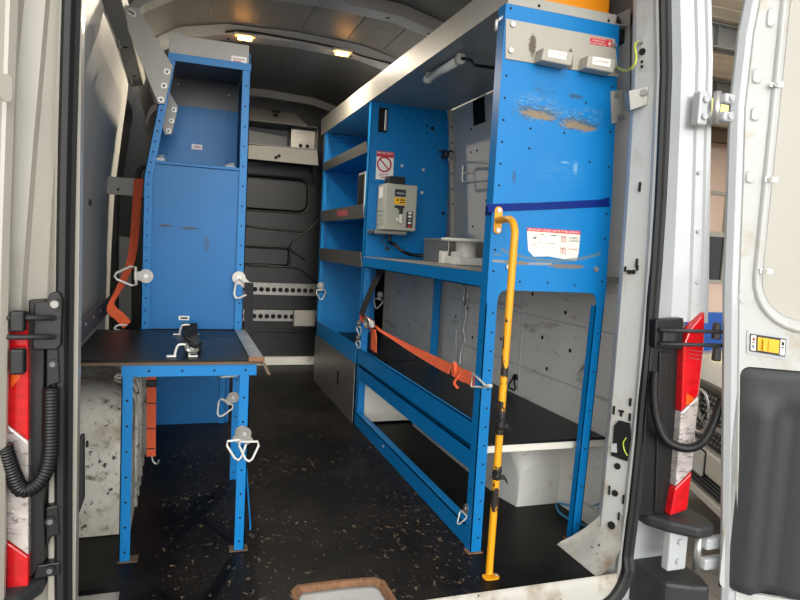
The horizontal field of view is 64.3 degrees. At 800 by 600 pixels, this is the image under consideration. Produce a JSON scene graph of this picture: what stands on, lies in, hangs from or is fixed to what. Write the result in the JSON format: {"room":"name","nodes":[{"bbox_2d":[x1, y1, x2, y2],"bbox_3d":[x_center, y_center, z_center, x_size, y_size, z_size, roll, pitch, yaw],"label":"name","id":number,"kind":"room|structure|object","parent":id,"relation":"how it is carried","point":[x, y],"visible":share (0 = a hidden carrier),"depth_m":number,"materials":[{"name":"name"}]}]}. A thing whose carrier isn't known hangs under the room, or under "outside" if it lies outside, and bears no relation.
{"room":"vehicle interior","nodes":[
{"label":"vehicle interior","id":0,"kind":"room"},
{"bbox_2d":[47,0,91,599],"bbox_3d":[-0.809,-0.107,1.472,0.290,2.000,0.076,7,6,38],"label":"pillar","id":1,"kind":"structure","parent":0,"point":[79,444],"depth_m":1.39,"materials":[{"name":"paint"}]},
{"bbox_2d":[6,0,135,599],"bbox_3d":[-1.401,-0.272,3.046,0.395,2.400,3.708,1,5,-19],"label":"body corner","id":2,"kind":"object","parent":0,"point":[34,158],"visible":0.27,"depth_m":1.33,"materials":[{"name":"paint"}]},
{"bbox_2d":[0,0,26,599],"bbox_3d":[-0.993,-0.086,0.984,0.139,2.140,0.778,6,6,34],"label":"door","id":3,"kind":"structure","parent":2,"relation":"attached to","point":[9,9],"depth_m":1.26,"materials":[{"name":"paint"}]},
{"bbox_2d":[6,321,31,587],"bbox_3d":[-0.820,0.328,1.381,0.043,0.585,0.093,1,5,-19],"label":"tail light","id":4,"kind":"object","parent":2,"relation":"attached to","point":[18,533],"visible":0.61,"depth_m":1.35,"materials":[{"name":"red plastic"}]},
{"bbox_2d":[4,573,46,599],"bbox_3d":[-0.898,0.927,1.428,0.184,0.640,0.302,1,5,-19],"label":"bumper cover","id":5,"kind":"object","parent":2,"relation":"attached to","point":[35,587],"visible":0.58,"depth_m":1.37,"materials":[{"name":"grey plastic"}]},
{"bbox_2d":[0,387,59,497],"bbox_3d":[-0.776,0.302,1.328,0.122,0.230,0.044,-2,7,-45],"label":"corrugated hose","id":6,"kind":"object","parent":2,"relation":"attached to","point":[17,484],"visible":1,"depth_m":1.34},
{"bbox_2d":[6,292,63,578],"bbox_3d":[-0.776,0.298,1.358,0.096,0.634,0.110,1,5,-19],"label":"trim","id":7,"kind":"structure","parent":2,"relation":"attached to","point":[45,316],"depth_m":1.36,"materials":[{"name":"plastic"}]},
{"bbox_2d":[81,0,132,366],"bbox_3d":[-1.394,-0.286,3.035,0.182,1.870,3.330,1,5,-19],"label":"wall","id":8,"kind":"structure","parent":0,"point":[106,80],"depth_m":2.59,"materials":[{"name":"grey metal"}]},
{"bbox_2d":[102,0,145,86],"bbox_3d":[-1.028,-1.038,2.350,0.067,0.080,1.950,1,5,-19],"label":"rail","id":9,"kind":"object","parent":8,"relation":"attached to","point":[116,10],"visible":0.99,"depth_m":2.49,"materials":[{"name":"grey metal"}]},
{"bbox_2d":[116,89,327,356],"bbox_3d":[-1.108,-0.533,4.780,1.900,2.100,0.080,1,5,-19],"label":"wall","id":10,"kind":"structure","parent":0,"point":[282,238],"depth_m":4.83,"materials":[{"name":"black plastic"}]},
{"bbox_2d":[243,309,316,321],"bbox_3d":[-0.853,0.119,4.853,0.760,0.083,0.034,1,5,-19],"label":"rail","id":11,"kind":"object","parent":10,"relation":"attached to","point":[258,314],"visible":0.44,"depth_m":4.80,"materials":[{"name":"metal"}]},
{"bbox_2d":[293,310,314,325],"bbox_3d":[-0.732,0.139,4.854,0.160,0.120,0.049,1,5,-19],"label":"junction box","id":12,"kind":"object","parent":11,"relation":"attached to","point":[300,317],"visible":1,"depth_m":4.83,"materials":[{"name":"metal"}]},
{"bbox_2d":[248,108,317,164],"bbox_3d":[-0.914,-1.184,4.599,0.618,0.390,0.281,1,5,-19],"label":"shelf","id":13,"kind":"object","parent":10,"relation":"attached to","point":[274,135],"visible":0.91,"depth_m":4.57,"materials":[{"name":"metal"}]},
{"bbox_2d":[249,282,316,295],"bbox_3d":[-0.842,-0.082,4.836,0.760,0.090,0.034,1,5,-19],"label":"rail","id":14,"kind":"object","parent":10,"relation":"attached to","point":[259,288],"visible":0.59,"depth_m":4.81,"materials":[{"name":"metal"}]},
{"bbox_2d":[257,356,313,364],"bbox_3d":[-0.843,0.471,4.937,0.950,0.060,0.050,1,5,-19],"label":"trim","id":15,"kind":"structure","parent":10,"relation":"attached to","point":[269,360],"depth_m":4.91,"materials":[{"name":"white metal"}]},
{"bbox_2d":[78,365,594,599],"bbox_3d":[-0.635,0.661,3.294,1.880,0.016,3.415,1,5,-19],"label":"floor","id":16,"kind":"structure","parent":0,"point":[326,504],"depth_m":2.21,"materials":[{"name":"black rubber"}]},
{"bbox_2d":[79,366,146,537],"bbox_3d":[-1.160,0.450,2.623,0.210,0.463,1.360,1,5,-19],"label":"wheel arch","id":17,"kind":"object","parent":16,"relation":"on","point":[100,398],"visible":0.4,"depth_m":2.01,"materials":[{"name":"metal"}]},
{"bbox_2d":[81,6,259,563],"bbox_3d":[-0.875,-0.172,2.464,0.612,1.753,1.494,1,5,-19],"label":"rack","id":18,"kind":"object","parent":16,"relation":"on","point":[195,201],"visible":0.98,"depth_m":2.42,"materials":[{"name":"blue metal"}]},
{"bbox_2d":[107,178,143,329],"bbox_3d":[-1.121,-0.219,2.616,0.100,0.610,0.670,1,5,-19],"label":"strap","id":19,"kind":"object","parent":18,"relation":"hanging from","point":[113,311],"visible":0.91,"depth_m":2.55,"materials":[{"name":"orange fabric"}]},
{"bbox_2d":[146,377,159,464],"bbox_3d":[-0.958,0.385,2.473,0.058,0.524,0.020,1,5,-19],"label":"strap","id":20,"kind":"object","parent":18,"relation":"hanging from","point":[151,382],"visible":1,"depth_m":2.48,"materials":[{"name":"orange fabric"}]},
{"bbox_2d":[81,324,270,374],"bbox_3d":[-0.744,0.145,2.109,0.547,0.085,0.624,1,5,-19],"label":"countertop","id":21,"kind":"structure","parent":18,"relation":"on","point":[104,347],"depth_m":1.99,"materials":[{"name":"black rubber"}]},
{"bbox_2d":[181,323,202,353],"bbox_3d":[-0.684,0.119,2.090,0.066,0.059,0.468,1,5,-19],"label":"strap","id":22,"kind":"object","parent":21,"relation":"on","point":[192,346],"visible":0.98,"depth_m":2.08,"materials":[{"name":"fabric"}]},
{"bbox_2d":[179,316,188,319],"bbox_3d":[-0.824,0.069,2.426,0.038,0.016,0.003,1,5,-19],"label":"sticker","id":23,"kind":"object","parent":18,"relation":"attached to","point":[180,317],"visible":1,"depth_m":2.42,"materials":[{"name":"white paper"}]},
{"bbox_2d":[192,144,201,149],"bbox_3d":[-0.881,-0.664,2.761,0.044,0.022,0.003,1,5,-19],"label":"sticker","id":24,"kind":"object","parent":18,"relation":"attached to","point":[194,146],"visible":1,"depth_m":2.76,"materials":[{"name":"white paper"}]},
{"bbox_2d":[231,55,246,62],"bbox_3d":[-0.604,-0.900,2.386,0.056,0.026,0.002,1,5,-19],"label":"sticker","id":25,"kind":"object","parent":18,"relation":"on","point":[233,58],"visible":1,"depth_m":2.38,"materials":[{"name":"white paper"}]},
{"bbox_2d":[228,282,252,463],"bbox_3d":[-0.623,0.297,2.518,0.050,0.740,0.102,-1,6,-41],"label":"strap","id":26,"kind":"object","parent":18,"relation":"hanging from","point":[248,287],"visible":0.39,"depth_m":2.46,"materials":[{"name":"fabric"}]},
{"bbox_2d":[299,586,385,599],"bbox_3d":[-0.153,0.838,1.733,0.280,0.020,0.200,1,5,-19],"label":"trim","id":27,"kind":"structure","parent":16,"relation":"attached to","point":[363,592],"depth_m":1.78,"materials":[{"name":"white paint"}]},
{"bbox_2d":[291,577,396,599],"bbox_3d":[-0.155,0.815,1.745,0.271,0.013,0.159,1,5,-19],"label":"trim","id":28,"kind":"structure","parent":16,"relation":"attached to","point":[296,592],"depth_m":1.80,"materials":[{"name":"brown wood"}]},
{"bbox_2d":[313,133,423,422],"bbox_3d":[-0.158,-0.224,3.922,0.510,1.689,1.090,1,5,-19],"label":"shelving","id":29,"kind":"object","parent":16,"relation":"on","point":[338,290],"visible":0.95,"depth_m":4.31,"materials":[{"name":"metal"}]},
{"bbox_2d":[357,171,365,207],"bbox_3d":[-0.203,-0.566,3.430,0.022,0.241,0.140,1,5,-19],"label":"framed panel","id":30,"kind":"object","parent":29,"relation":"on","point":[362,176],"visible":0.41,"depth_m":3.40,"materials":[{"name":"metal"}]},
{"bbox_2d":[412,424,560,506],"bbox_3d":[0.350,0.585,2.944,0.210,0.301,1.095,1,5,-19],"label":"wheel arch","id":31,"kind":"object","parent":16,"relation":"on","point":[533,476],"visible":0.41,"depth_m":2.44,"materials":[{"name":"white metal"}]},
{"bbox_2d":[482,207,518,580],"bbox_3d":[0.281,0.270,1.899,0.060,1.098,0.164,1,5,-19],"label":"grab bar","id":32,"kind":"object","parent":16,"relation":"on","point":[499,219],"visible":1,"depth_m":1.84,"materials":[{"name":"yellow paint"}]},
{"bbox_2d":[354,3,648,554],"bbox_3d":[0.289,-0.093,2.640,0.540,1.692,1.677,1,5,-19],"label":"rack","id":33,"kind":"object","parent":16,"relation":"on","point":[552,139],"visible":0.94,"depth_m":2.06,"materials":[{"name":"metal"}]},
{"bbox_2d":[359,269,383,316],"bbox_3d":[-0.149,-0.040,3.208,0.028,0.272,0.262,0,6,-32],"label":"strap","id":34,"kind":"object","parent":33,"relation":"attached to","point":[379,272],"visible":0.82,"depth_m":3.19,"materials":[{"name":"black fabric"}]},
{"bbox_2d":[375,151,393,179],"bbox_3d":[-0.082,-0.697,3.300,0.102,0.145,0.008,1,5,-19],"label":"warning sign","id":35,"kind":"object","parent":33,"relation":"attached to","point":[384,160],"visible":0.99,"depth_m":3.30,"materials":[{"name":"white paper"}]},
{"bbox_2d":[367,176,416,234],"bbox_3d":[-0.034,-0.479,3.241,0.212,0.292,0.187,1,5,-19],"label":"box","id":36,"kind":"object","parent":33,"relation":"attached to","point":[396,201],"visible":1,"depth_m":3.20,"materials":[{"name":"beige plastic"}]},
{"bbox_2d":[388,234,423,257],"bbox_3d":[0.060,-0.272,3.203,0.284,0.111,0.036,5,5,25],"label":"power cable","id":37,"kind":"object","parent":36,"relation":"attached to","point":[395,245],"visible":0.74,"depth_m":3.22,"materials":[{"name":"black rubber"}]},
{"bbox_2d":[359,310,492,388],"bbox_3d":[0.031,0.214,2.653,0.052,0.172,1.545,1,5,-18],"label":"strap","id":38,"kind":"object","parent":33,"relation":"attached to","point":[468,377],"visible":0.98,"depth_m":2.40,"materials":[{"name":"fabric"}]},
{"bbox_2d":[423,238,483,261],"bbox_3d":[0.282,-0.231,3.015,0.254,0.108,0.304,1,5,-19],"label":"metal box","id":39,"kind":"object","parent":33,"relation":"on","point":[432,246],"visible":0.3,"depth_m":2.94,"materials":[{"name":"grey metal"}]},
{"bbox_2d":[439,238,483,265],"bbox_3d":[0.270,-0.198,2.621,0.204,0.107,0.204,1,5,-19],"label":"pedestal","id":40,"kind":"object","parent":33,"relation":"on","point":[464,254],"visible":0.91,"depth_m":2.58,"materials":[{"name":"white plastic"}]},
{"bbox_2d":[485,197,609,214],"bbox_3d":[0.465,-0.298,2.015,0.436,0.086,0.048,1,5,-19],"label":"tape","id":41,"kind":"object","parent":33,"relation":"attached to","point":[490,208],"visible":1,"depth_m":1.99,"materials":[{"name":"blue plastic"}]},
{"bbox_2d":[527,228,580,260],"bbox_3d":[0.483,-0.176,2.010,0.195,0.096,0.003,1,5,-19],"label":"sticker","id":42,"kind":"object","parent":33,"relation":"attached to","point":[562,244],"visible":1,"depth_m":2.01,"materials":[{"name":"white paper"}]},
{"bbox_2d":[505,19,618,76],"bbox_3d":[0.480,-0.750,1.923,0.398,0.114,0.052,1,5,-19],"label":"panel","id":43,"kind":"object","parent":33,"relation":"attached to","point":[524,41],"visible":1,"depth_m":1.89,"materials":[{"name":"beige paint"}]},
{"bbox_2d":[534,48,572,68],"bbox_3d":[0.464,-0.728,1.918,0.108,0.042,0.048,1,5,-19],"label":"switch","id":44,"kind":"object","parent":43,"relation":"attached to","point":[551,57],"depth_m":1.90,"materials":[{"name":"beige paint"}]},
{"bbox_2d":[578,55,614,75],"bbox_3d":[0.609,-0.726,1.968,0.103,0.042,0.048,1,5,-19],"label":"switch","id":45,"kind":"object","parent":43,"relation":"attached to","point":[594,64],"depth_m":1.95,"materials":[{"name":"beige paint"}]},
{"bbox_2d":[590,36,611,46],"bbox_3d":[0.630,-0.808,1.992,0.082,0.024,0.002,1,5,-19],"label":"warning label","id":46,"kind":"object","parent":43,"relation":"attached to","point":[593,40],"visible":1,"depth_m":1.99,"materials":[{"name":"red paper"}]},
{"bbox_2d":[616,38,643,71],"bbox_3d":[0.692,-0.721,1.919,0.043,0.095,0.191,3,5,2],"label":"earth wire","id":47,"kind":"object","parent":43,"relation":"attached to","point":[640,40],"visible":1,"depth_m":1.85,"materials":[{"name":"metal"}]},
{"bbox_2d":[555,502,599,526],"bbox_3d":[0.643,0.747,2.321,0.086,0.103,0.221,0,6,-33],"label":"rope","id":48,"kind":"object","parent":16,"relation":"on","point":[560,503],"visible":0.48,"depth_m":2.33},
{"bbox_2d":[128,0,632,117],"bbox_3d":[-0.492,-1.257,3.180,1.594,0.355,3.350,1,5,-19],"label":"ceiling","id":49,"kind":"structure","parent":0,"point":[331,79],"depth_m":3.23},
{"bbox_2d":[146,88,336,127],"bbox_3d":[-1.006,-1.357,4.677,1.594,0.355,0.100,1,5,-19],"label":"bow","id":50,"kind":"object","parent":49,"relation":"attached to","point":[254,93],"visible":0.34,"depth_m":4.69,"materials":[{"name":"grey metal"}]},
{"bbox_2d":[131,24,396,84],"bbox_3d":[-0.568,-1.228,3.397,1.594,0.350,0.150,1,5,-19],"label":"bow","id":51,"kind":"object","parent":49,"relation":"attached to","point":[216,32],"visible":0.66,"depth_m":3.32,"materials":[{"name":"metal"}]},
{"bbox_2d":[234,31,255,41],"bbox_3d":[-0.790,-1.342,3.245,0.110,0.032,0.040,1,5,-19],"label":"lamp","id":52,"kind":"object","parent":51,"relation":"attached to","point":[241,35],"visible":1,"depth_m":3.23,"materials":[{"name":"white plastic"}]},
{"bbox_2d":[225,30,391,63],"bbox_3d":[-0.603,-1.336,3.302,1.301,0.127,0.027,2,5,-18],"label":"cable","id":53,"kind":"object","parent":51,"relation":"attached to","point":[229,31],"visible":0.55,"depth_m":3.32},
{"bbox_2d":[332,47,352,56],"bbox_3d":[-0.311,-1.327,3.411,0.110,0.032,0.040,1,5,-19],"label":"lamp","id":54,"kind":"object","parent":51,"relation":"attached to","point":[338,51],"visible":1,"depth_m":3.40,"materials":[{"name":"white plastic"}]},
{"bbox_2d":[118,0,485,98],"bbox_3d":[-0.355,-1.164,2.775,1.594,0.350,0.140,1,5,-19],"label":"bow","id":55,"kind":"object","parent":49,"relation":"attached to","point":[405,16],"visible":0.69,"depth_m":2.81,"materials":[{"name":"metal"}]},
{"bbox_2d":[373,8,632,524],"bbox_3d":[0.225,-0.213,3.621,0.112,1.800,3.185,1,5,-19],"label":"wall","id":56,"kind":"structure","parent":0,"point":[549,330],"depth_m":2.71,"materials":[{"name":"white metal"}]},
{"bbox_2d":[78,573,629,599],"bbox_3d":[-0.138,0.943,1.834,1.780,0.281,0.320,1,5,-19],"label":"sill","id":57,"kind":"structure","parent":56,"relation":"attached to","point":[600,587],"depth_m":1.86,"materials":[{"name":"white metal"}]},
{"bbox_2d":[54,0,672,599],"bbox_3d":[0.025,-0.140,1.603,1.592,2.162,0.048,1,5,-19],"label":"seal","id":58,"kind":"object","parent":57,"relation":"attached to","point":[70,9],"visible":0.98,"depth_m":1.40,"materials":[{"name":"rubber"}]},
{"bbox_2d":[438,149,453,158],"bbox_3d":[0.230,-0.760,3.313,0.090,0.043,0.063,1,5,-19],"label":"cable tie","id":59,"kind":"object","parent":56,"relation":"attached to","point":[445,154],"visible":1,"depth_m":3.29,"materials":[{"name":"black plastic"}]},
{"bbox_2d":[448,110,454,237],"bbox_3d":[0.274,-0.609,3.404,0.088,0.790,0.013,1,5,-19],"label":"trim","id":60,"kind":"structure","parent":56,"relation":"attached to","point":[450,112],"depth_m":3.39,"materials":[{"name":"grey metal"}]},
{"bbox_2d":[455,285,467,365],"bbox_3d":[0.316,0.127,3.305,0.027,0.434,0.167,2,5,-17],"label":"cable","id":61,"kind":"object","parent":56,"relation":"hanging from","point":[465,303],"visible":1,"depth_m":3.27,"materials":[{"name":"metal"}]},
{"bbox_2d":[321,0,628,137],"bbox_3d":[0.094,-1.073,3.201,0.444,0.144,2.666,1,5,-19],"label":"shelf","id":62,"kind":"object","parent":56,"relation":"attached to","point":[471,32],"visible":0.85,"depth_m":2.69,"materials":[{"name":"white metal"}]},
{"bbox_2d":[423,53,494,83],"bbox_3d":[0.191,-0.920,2.526,0.372,0.041,0.198,7,6,41],"label":"tube light","id":63,"kind":"object","parent":62,"relation":"attached to","point":[460,58],"visible":0.94,"depth_m":2.46,"materials":[{"name":"white plastic"}]},
{"bbox_2d":[545,0,609,12],"bbox_3d":[0.471,-0.996,2.209,0.285,0.138,0.451,1,5,-19],"label":"case","id":64,"kind":"object","parent":62,"relation":"on","point":[597,5],"visible":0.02,"depth_m":2.02,"materials":[{"name":"orange plastic"}]},
{"bbox_2d":[612,13,632,44],"bbox_3d":[0.710,-0.861,2.074,0.082,0.162,0.066,1,5,-19],"label":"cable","id":65,"kind":"object","parent":64,"relation":"attached to","point":[621,32],"visible":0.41,"depth_m":2.06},
{"bbox_2d":[461,161,488,183],"bbox_3d":[0.402,-0.609,3.021,0.080,0.122,0.374,1,5,-19],"label":"wall hook","id":66,"kind":"object","parent":56,"relation":"attached to","point":[465,162],"visible":0.74,"depth_m":3.09,"materials":[{"name":"metal"}]},
{"bbox_2d":[508,374,517,390],"bbox_3d":[0.497,0.359,2.788,0.024,0.070,0.067,1,5,-19],"label":"ring","id":67,"kind":"object","parent":56,"relation":"attached to","point":[515,376],"visible":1,"depth_m":2.78,"materials":[{"name":"black metal"}]},
{"bbox_2d":[576,363,584,382],"bbox_3d":[0.666,0.263,2.307,0.024,0.070,0.067,1,5,-19],"label":"ring","id":68,"kind":"object","parent":56,"relation":"attached to","point":[583,365],"visible":0.48,"depth_m":2.31,"materials":[{"name":"white metal"}]},
{"bbox_2d":[557,515,621,575],"bbox_3d":[0.607,0.739,2.028,0.099,0.170,0.212,1,5,-19],"label":"trim","id":69,"kind":"structure","parent":56,"relation":"attached to","point":[595,549],"depth_m":2.00,"materials":[{"name":"white metal"}]},
{"bbox_2d":[598,0,659,575],"bbox_3d":[0.700,-0.071,2.001,0.146,2.000,0.320,3,5,-3],"label":"pillar","id":70,"kind":"structure","parent":0,"point":[635,258],"depth_m":1.92,"materials":[{"name":"white metal"}]},
{"bbox_2d":[623,0,712,599],"bbox_3d":[0.281,-0.231,3.626,0.395,2.400,3.708,1,5,-19],"label":"body corner","id":71,"kind":"object","parent":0,"point":[684,293],"visible":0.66,"depth_m":1.87,"materials":[{"name":"white paint"}]},
{"bbox_2d":[629,507,713,599],"bbox_3d":[0.811,0.969,2.018,0.184,0.640,0.302,1,5,-19],"label":"bumper cover","id":72,"kind":"object","parent":71,"relation":"attached to","point":[650,581],"visible":0.75,"depth_m":1.92,"materials":[{"name":"grey plastic"}]},
{"bbox_2d":[639,317,722,515],"bbox_3d":[0.814,0.360,1.907,0.192,0.619,0.147,1,5,-19],"label":"trim","id":73,"kind":"structure","parent":71,"relation":"attached to","point":[665,334],"depth_m":1.90,"materials":[{"name":"plastic"}]},
{"bbox_2d":[649,372,721,452],"bbox_3d":[0.843,0.334,1.877,0.230,0.239,0.046,3,5,-2],"label":"corrugated hose","id":74,"kind":"object","parent":73,"relation":"attached to","point":[715,416],"visible":0.98,"depth_m":1.87,"materials":[{"name":"black rubber"}]},
{"bbox_2d":[665,312,703,514],"bbox_3d":[0.860,0.344,1.923,0.076,0.620,0.033,1,5,-19],"label":"tail light","id":75,"kind":"object","parent":71,"relation":"attached to","point":[689,359],"visible":0.9,"depth_m":1.91,"materials":[{"name":"red plastic"}]},
{"bbox_2d":[661,0,799,599],"bbox_3d":[1.252,-0.032,1.778,0.906,2.140,0.117,4,5,13],"label":"door","id":76,"kind":"structure","parent":71,"relation":"attached to","point":[760,514],"depth_m":1.81,"materials":[{"name":"white paint"}]},
{"bbox_2d":[685,489,719,599],"bbox_3d":[4.580,1.081,9.646,65.000,0.002,65.000,1,5,-19],"label":"ground","id":77,"kind":"structure","parent":0,"point":[711,577],"depth_m":3.64,"materials":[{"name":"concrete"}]},
{"bbox_2d":[685,312,721,350],"bbox_3d":[3.927,0.688,7.173,2.667,1.128,0.440,1,5,-19],"label":"panel","id":78,"kind":"object","parent":77,"relation":"on","point":[712,316],"visible":0.02,"depth_m":6.93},
{"bbox_2d":[690,349,721,516],"bbox_3d":[3.887,0.617,3.501,4.456,1.881,1.820,3,5,3],"label":"parked car","id":79,"kind":"object","parent":77,"relation":"on","point":[705,483],"visible":0.15,"depth_m":3.50,"materials":[{"name":"white paint"}]},
{"bbox_2d":[690,470,720,503],"bbox_3d":[1.726,0.975,3.650,0.080,0.140,1.600,3,5,3],"label":"grille","id":80,"kind":"object","parent":79,"relation":"attached to","point":[706,483],"depth_m":3.45,"materials":[{"name":"black plastic"}]},
{"bbox_2d":[695,383,721,453],"bbox_3d":[1.729,0.641,3.623,0.030,0.300,1.050,3,5,3],"label":"grille","id":81,"kind":"object","parent":79,"relation":"attached to","point":[708,393],"depth_m":3.53,"materials":[{"name":"silver metal"}]},
{"bbox_2d":[708,143,726,311],"bbox_3d":[6.476,-2.544,18.207,36.000,5.980,0.200,1,5,-19],"label":"wall","id":82,"kind":"structure","parent":0,"point":[718,169],"depth_m":19.10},
{"bbox_2d":[709,190,725,282],"bbox_3d":[10.798,-2.651,19.491,15.000,4.320,0.150,1,5,-19],"label":"window","id":83,"kind":"structure","parent":82,"relation":"in","point":[716,241],"depth_m":19.16,"materials":[{"name":"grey glass"}]},
{"bbox_2d":[711,0,742,128],"bbox_3d":[10.828,-4.461,14.934,30.000,0.050,12.000,1,5,-19],"label":"ceiling","id":84,"kind":"structure","parent":0,"point":[728,12],"depth_m":9.89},
{"bbox_2d":[711,127,727,144],"bbox_3d":[9.783,-4.527,17.968,26.000,0.360,0.240,1,5,-19],"label":"roof beam","id":85,"kind":"structure","parent":84,"relation":"attached to","point":[718,135],"depth_m":17.62,"materials":[{"name":"brown wood"}]},
{"bbox_2d":[712,98,728,111],"bbox_3d":[6.691,-4.616,14.669,6.000,0.020,1.800,1,5,-19],"label":"skylight","id":86,"kind":"object","parent":84,"relation":"attached to","point":[723,107],"depth_m":15.18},
{"bbox_2d":[712,79,730,97],"bbox_3d":[10.945,-4.203,14.576,26.000,0.310,0.200,1,5,-19],"label":"roof beam","id":87,"kind":"structure","parent":84,"relation":"attached to","point":[717,85],"depth_m":13.03,"materials":[{"name":"grey metal"}]},
{"bbox_2d":[712,21,737,55],"bbox_3d":[11.718,-3.946,12.318,26.000,0.360,0.240,1,5,-19],"label":"roof beam","id":88,"kind":"structure","parent":84,"relation":"attached to","point":[723,35],"depth_m":10.00,"materials":[{"name":"grey metal"}]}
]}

